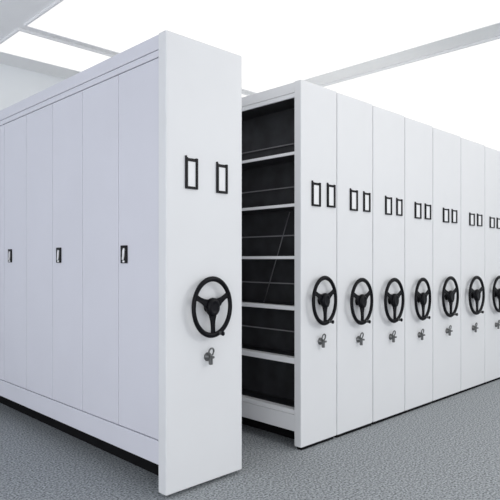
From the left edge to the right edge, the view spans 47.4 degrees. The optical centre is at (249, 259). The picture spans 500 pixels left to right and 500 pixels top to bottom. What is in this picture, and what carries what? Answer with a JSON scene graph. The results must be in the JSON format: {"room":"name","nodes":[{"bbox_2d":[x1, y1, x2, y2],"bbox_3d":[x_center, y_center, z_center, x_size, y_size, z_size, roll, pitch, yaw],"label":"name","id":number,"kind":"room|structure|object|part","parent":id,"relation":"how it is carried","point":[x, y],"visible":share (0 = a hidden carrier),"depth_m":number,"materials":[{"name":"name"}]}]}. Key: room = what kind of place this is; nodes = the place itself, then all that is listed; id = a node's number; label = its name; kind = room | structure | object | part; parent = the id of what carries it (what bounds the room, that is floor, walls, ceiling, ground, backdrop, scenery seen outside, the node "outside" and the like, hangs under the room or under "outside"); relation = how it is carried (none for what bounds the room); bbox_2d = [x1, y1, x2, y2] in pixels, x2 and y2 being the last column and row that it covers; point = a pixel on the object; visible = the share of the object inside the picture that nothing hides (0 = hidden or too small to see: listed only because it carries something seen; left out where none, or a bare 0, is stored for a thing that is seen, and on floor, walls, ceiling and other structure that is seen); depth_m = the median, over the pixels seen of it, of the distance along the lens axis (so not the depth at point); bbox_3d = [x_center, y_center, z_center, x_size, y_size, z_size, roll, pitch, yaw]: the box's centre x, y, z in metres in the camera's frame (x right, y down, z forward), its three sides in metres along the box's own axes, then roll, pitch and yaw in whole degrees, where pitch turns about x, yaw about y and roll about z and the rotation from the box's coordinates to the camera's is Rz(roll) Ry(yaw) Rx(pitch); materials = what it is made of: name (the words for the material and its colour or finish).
{"room":"archive storage room","nodes":[
{"label":"archive storage room","id":0,"kind":"room"},
{"bbox_2d":[0,63,64,110],"bbox_3d":[-0.725,-0.315,6.873,13.400,3.000,0.100,0,0,-45],"label":"wall","id":1,"kind":"structure","parent":0,"point":[17,84],"depth_m":5.38,"materials":[{"name":"paint"}]},
{"bbox_2d":[0,379,499,499],"bbox_3d":[2.240,1.235,3.856,13.400,0.100,8.360,0,0,-45],"label":"floor","id":2,"kind":"structure","parent":0,"point":[448,448],"depth_m":3.27,"materials":[{"name":"grey carpet"}]},
{"bbox_2d":[0,30,241,495],"bbox_3d":[-1.213,0.024,3.983,0.525,2.322,2.961,0,0,-45],"label":"carriage","id":3,"kind":"object","parent":2,"relation":"on","point":[121,177],"visible":1,"depth_m":3.11,"materials":[{"name":"grey metal"}]},
{"bbox_3d":[-1.980,-0.056,4.426,0.022,1.925,0.396,0,0,-44],"label":"door","id":4,"kind":"part","parent":3,"relation":"part of","materials":[{"name":"grey metal"}]},
{"bbox_3d":[-1.766,-0.031,4.187,0.008,0.097,0.062,0,0,-44],"label":"latch plate","id":5,"kind":"part","parent":3,"relation":"part of","materials":[{"name":"black plastic"}]},
{"bbox_3d":[-1.702,-0.056,4.143,0.022,1.925,0.390,0,0,-44],"label":"door","id":6,"kind":"part","parent":3,"relation":"part of","materials":[{"name":"grey metal"}]},
{"bbox_3d":[-1.422,-0.056,3.858,0.022,1.925,0.400,0,0,-44],"label":"door","id":7,"kind":"part","parent":3,"relation":"part of","materials":[{"name":"grey metal"}]},
{"bbox_3d":[-1.221,-0.031,3.633,0.008,0.097,0.062,0,0,-44],"label":"latch plate","id":8,"kind":"part","parent":3,"relation":"part of","materials":[{"name":"black plastic"}]},
{"bbox_3d":[-1.141,-0.056,3.572,0.022,1.925,0.395,0,0,-44],"label":"door","id":9,"kind":"part","parent":3,"relation":"part of","materials":[{"name":"grey metal"}]},
{"bbox_3d":[-1.434,-1.098,3.869,0.024,0.074,2.812,0,0,-44],"label":"rail","id":10,"kind":"part","parent":3,"relation":"part of","materials":[{"name":"grey metal"}]},
{"bbox_3d":[-1.434,-1.040,3.869,0.024,0.034,2.812,0,0,-44],"label":"head trim","id":11,"kind":"part","parent":3,"relation":"part of","materials":[{"name":"grey metal"}]},
{"bbox_3d":[-1.435,0.971,3.869,0.026,0.119,2.812,0,0,-44],"label":"rail","id":12,"kind":"part","parent":3,"relation":"part of","materials":[{"name":"grey metal"}]},
{"bbox_3d":[-0.859,-0.056,3.285,0.022,1.925,0.400,0,0,-44],"label":"door","id":13,"kind":"part","parent":3,"relation":"part of","materials":[{"name":"grey metal"}]},
{"bbox_3d":[-0.684,-0.025,3.079,0.012,0.078,0.023,0,0,-44],"label":"latch lever","id":14,"kind":"part","parent":3,"relation":"part of","materials":[{"name":"silver metal"}]},
{"bbox_3d":[-0.683,-0.031,3.085,0.008,0.097,0.062,0,0,-44],"label":"latch plate","id":15,"kind":"part","parent":3,"relation":"part of","materials":[{"name":"black plastic"}]},
{"bbox_3d":[-0.583,-0.056,3.004,0.022,1.925,0.380,0,0,-44],"label":"door","id":16,"kind":"part","parent":3,"relation":"part of","materials":[{"name":"grey metal"}]},
{"bbox_3d":[-0.252,0.014,3.010,0.518,2.302,0.066,0,0,-44],"label":"panel","id":17,"kind":"part","parent":3,"relation":"part of","materials":[{"name":"white metal"}]},
{"bbox_2d":[242,80,336,449],"bbox_3d":[-0.535,0.033,4.648,0.364,2.305,2.961,0,0,-45],"label":"carriage","id":18,"kind":"object","parent":2,"relation":"on","point":[289,293],"visible":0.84,"depth_m":3.77,"materials":[{"name":"grey metal"}]},
{"bbox_3d":[-0.629,0.954,4.633,0.189,0.017,2.792,0,0,-44],"label":"shelf","id":19,"kind":"part","parent":18,"relation":"part of","materials":[{"name":"grey metal"}]},
{"bbox_3d":[-0.629,0.628,4.633,0.189,0.017,2.792,0,0,-44],"label":"shelf","id":20,"kind":"part","parent":18,"relation":"part of","materials":[{"name":"grey metal"}]},
{"bbox_3d":[-0.629,0.304,4.633,0.189,0.017,2.792,0,0,-44],"label":"shelf","id":21,"kind":"part","parent":18,"relation":"part of","materials":[{"name":"grey metal"}]},
{"bbox_3d":[-0.629,-0.344,4.633,0.189,0.017,2.792,0,0,-44],"label":"shelf","id":22,"kind":"part","parent":18,"relation":"part of","materials":[{"name":"grey metal"}]},
{"bbox_3d":[-0.629,-0.670,4.633,0.189,0.017,2.792,0,0,-44],"label":"shelf","id":23,"kind":"part","parent":18,"relation":"part of","materials":[{"name":"grey metal"}]},
{"bbox_3d":[-0.579,0.480,4.701,0.010,0.010,2.784,0,0,-44],"label":"retaining rod","id":24,"kind":"part","parent":18,"relation":"part of","materials":[{"name":"silver metal"}]},
{"bbox_3d":[-0.579,0.159,4.701,0.010,0.010,2.784,0,0,-44],"label":"retaining rod","id":25,"kind":"part","parent":18,"relation":"part of","materials":[{"name":"silver metal"}]},
{"bbox_3d":[-0.579,-0.165,4.701,0.010,0.010,2.784,0,0,-44],"label":"retaining rod","id":26,"kind":"part","parent":18,"relation":"part of","materials":[{"name":"silver metal"}]},
{"bbox_3d":[-0.579,-0.490,4.701,0.010,0.010,2.784,0,0,-44],"label":"retaining rod","id":27,"kind":"part","parent":18,"relation":"part of","materials":[{"name":"silver metal"}]},
{"bbox_3d":[-0.579,-0.780,4.701,0.010,0.010,2.784,0,0,-44],"label":"retaining rod","id":28,"kind":"part","parent":18,"relation":"part of","materials":[{"name":"silver metal"}]},
{"bbox_3d":[-0.514,0.003,4.766,0.160,2.104,2.823,0,0,-44],"label":"divider panel","id":29,"kind":"part","parent":18,"relation":"part of","materials":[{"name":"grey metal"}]},
{"bbox_3d":[-0.701,1.023,4.582,0.026,0.104,2.823,0,0,-44],"label":"rail","id":30,"kind":"part","parent":18,"relation":"part of","materials":[{"name":"white metal"}]},
{"bbox_3d":[0.426,0.022,3.670,0.364,2.285,0.056,0,0,-44],"label":"panel","id":31,"kind":"part","parent":18,"relation":"part of","materials":[{"name":"white metal"}]},
{"bbox_2d":[333,93,372,437],"bbox_3d":[-0.251,0.035,4.928,0.416,2.301,2.961,0,0,-45],"label":"carriage","id":32,"kind":"object","parent":2,"relation":"on","point":[354,309],"visible":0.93,"depth_m":3.91,"materials":[{"name":"grey metal"}]},
{"bbox_2d":[371,105,404,424],"bbox_3d":[0.057,0.037,5.231,0.429,2.296,2.961,0,0,-45],"label":"carriage","id":33,"kind":"object","parent":2,"relation":"on","point":[387,126],"visible":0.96,"depth_m":4.21,"materials":[{"name":"grey metal"}]},
{"bbox_2d":[403,117,431,412],"bbox_3d":[0.372,0.040,5.540,0.432,2.290,2.961,0,0,-45],"label":"carriage","id":34,"kind":"object","parent":2,"relation":"on","point":[417,135],"visible":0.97,"depth_m":4.52,"materials":[{"name":"grey metal"}]},
{"bbox_2d":[432,127,460,402],"bbox_3d":[0.711,0.043,5.873,0.500,2.283,2.961,0,0,-45],"label":"carriage","id":35,"kind":"object","parent":2,"relation":"on","point":[446,146],"visible":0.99,"depth_m":4.84,"materials":[{"name":"grey metal"}]},
{"bbox_2d":[460,138,484,392],"bbox_3d":[1.073,0.047,6.228,0.493,2.276,2.961,0,0,-45],"label":"carriage","id":36,"kind":"object","parent":2,"relation":"on","point":[472,153],"visible":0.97,"depth_m":5.22,"materials":[{"name":"grey metal"}]},
{"bbox_2d":[484,146,499,383],"bbox_3d":[1.440,0.051,6.589,0.517,2.268,2.961,0,0,-45],"label":"carriage","id":37,"kind":"object","parent":2,"relation":"on","point":[492,156],"visible":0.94,"depth_m":5.51,"materials":[{"name":"grey metal"}]},
{"bbox_2d":[0,0,499,93],"bbox_3d":[2.240,-1.865,3.856,13.400,0.100,8.360,0,0,-45],"label":"ceiling","id":38,"kind":"structure","parent":0,"point":[13,13],"depth_m":4.88,"materials":[{"name":"paint"}]},
{"bbox_2d":[0,27,251,96],"bbox_3d":[-1.101,-1.804,5.543,2.560,0.022,0.590,0,0,-45],"label":"recessed light","id":39,"kind":"object","parent":38,"relation":"in","point":[23,43],"visible":0.48,"depth_m":4.91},
{"bbox_2d":[24,0,499,92],"bbox_3d":[1.605,-1.804,2.790,2.560,0.022,6.930,0,0,-45],"label":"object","id":40,"kind":"structure","parent":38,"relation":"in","point":[278,42],"depth_m":4.35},
{"bbox_2d":[319,35,499,150],"bbox_3d":[4.594,-1.804,6.211,5.940,0.022,7.620,0,0,-45],"label":"recessed light","id":41,"kind":"object","parent":38,"relation":"in","point":[456,91],"visible":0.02,"depth_m":6.00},
{"bbox_3d":[4.594,-1.804,6.211,5.940,0.022,7.620,0,0,-44],"label":"frame","id":42,"kind":"part","parent":41,"relation":"part of","materials":[{"name":"white metal"}]}
]}

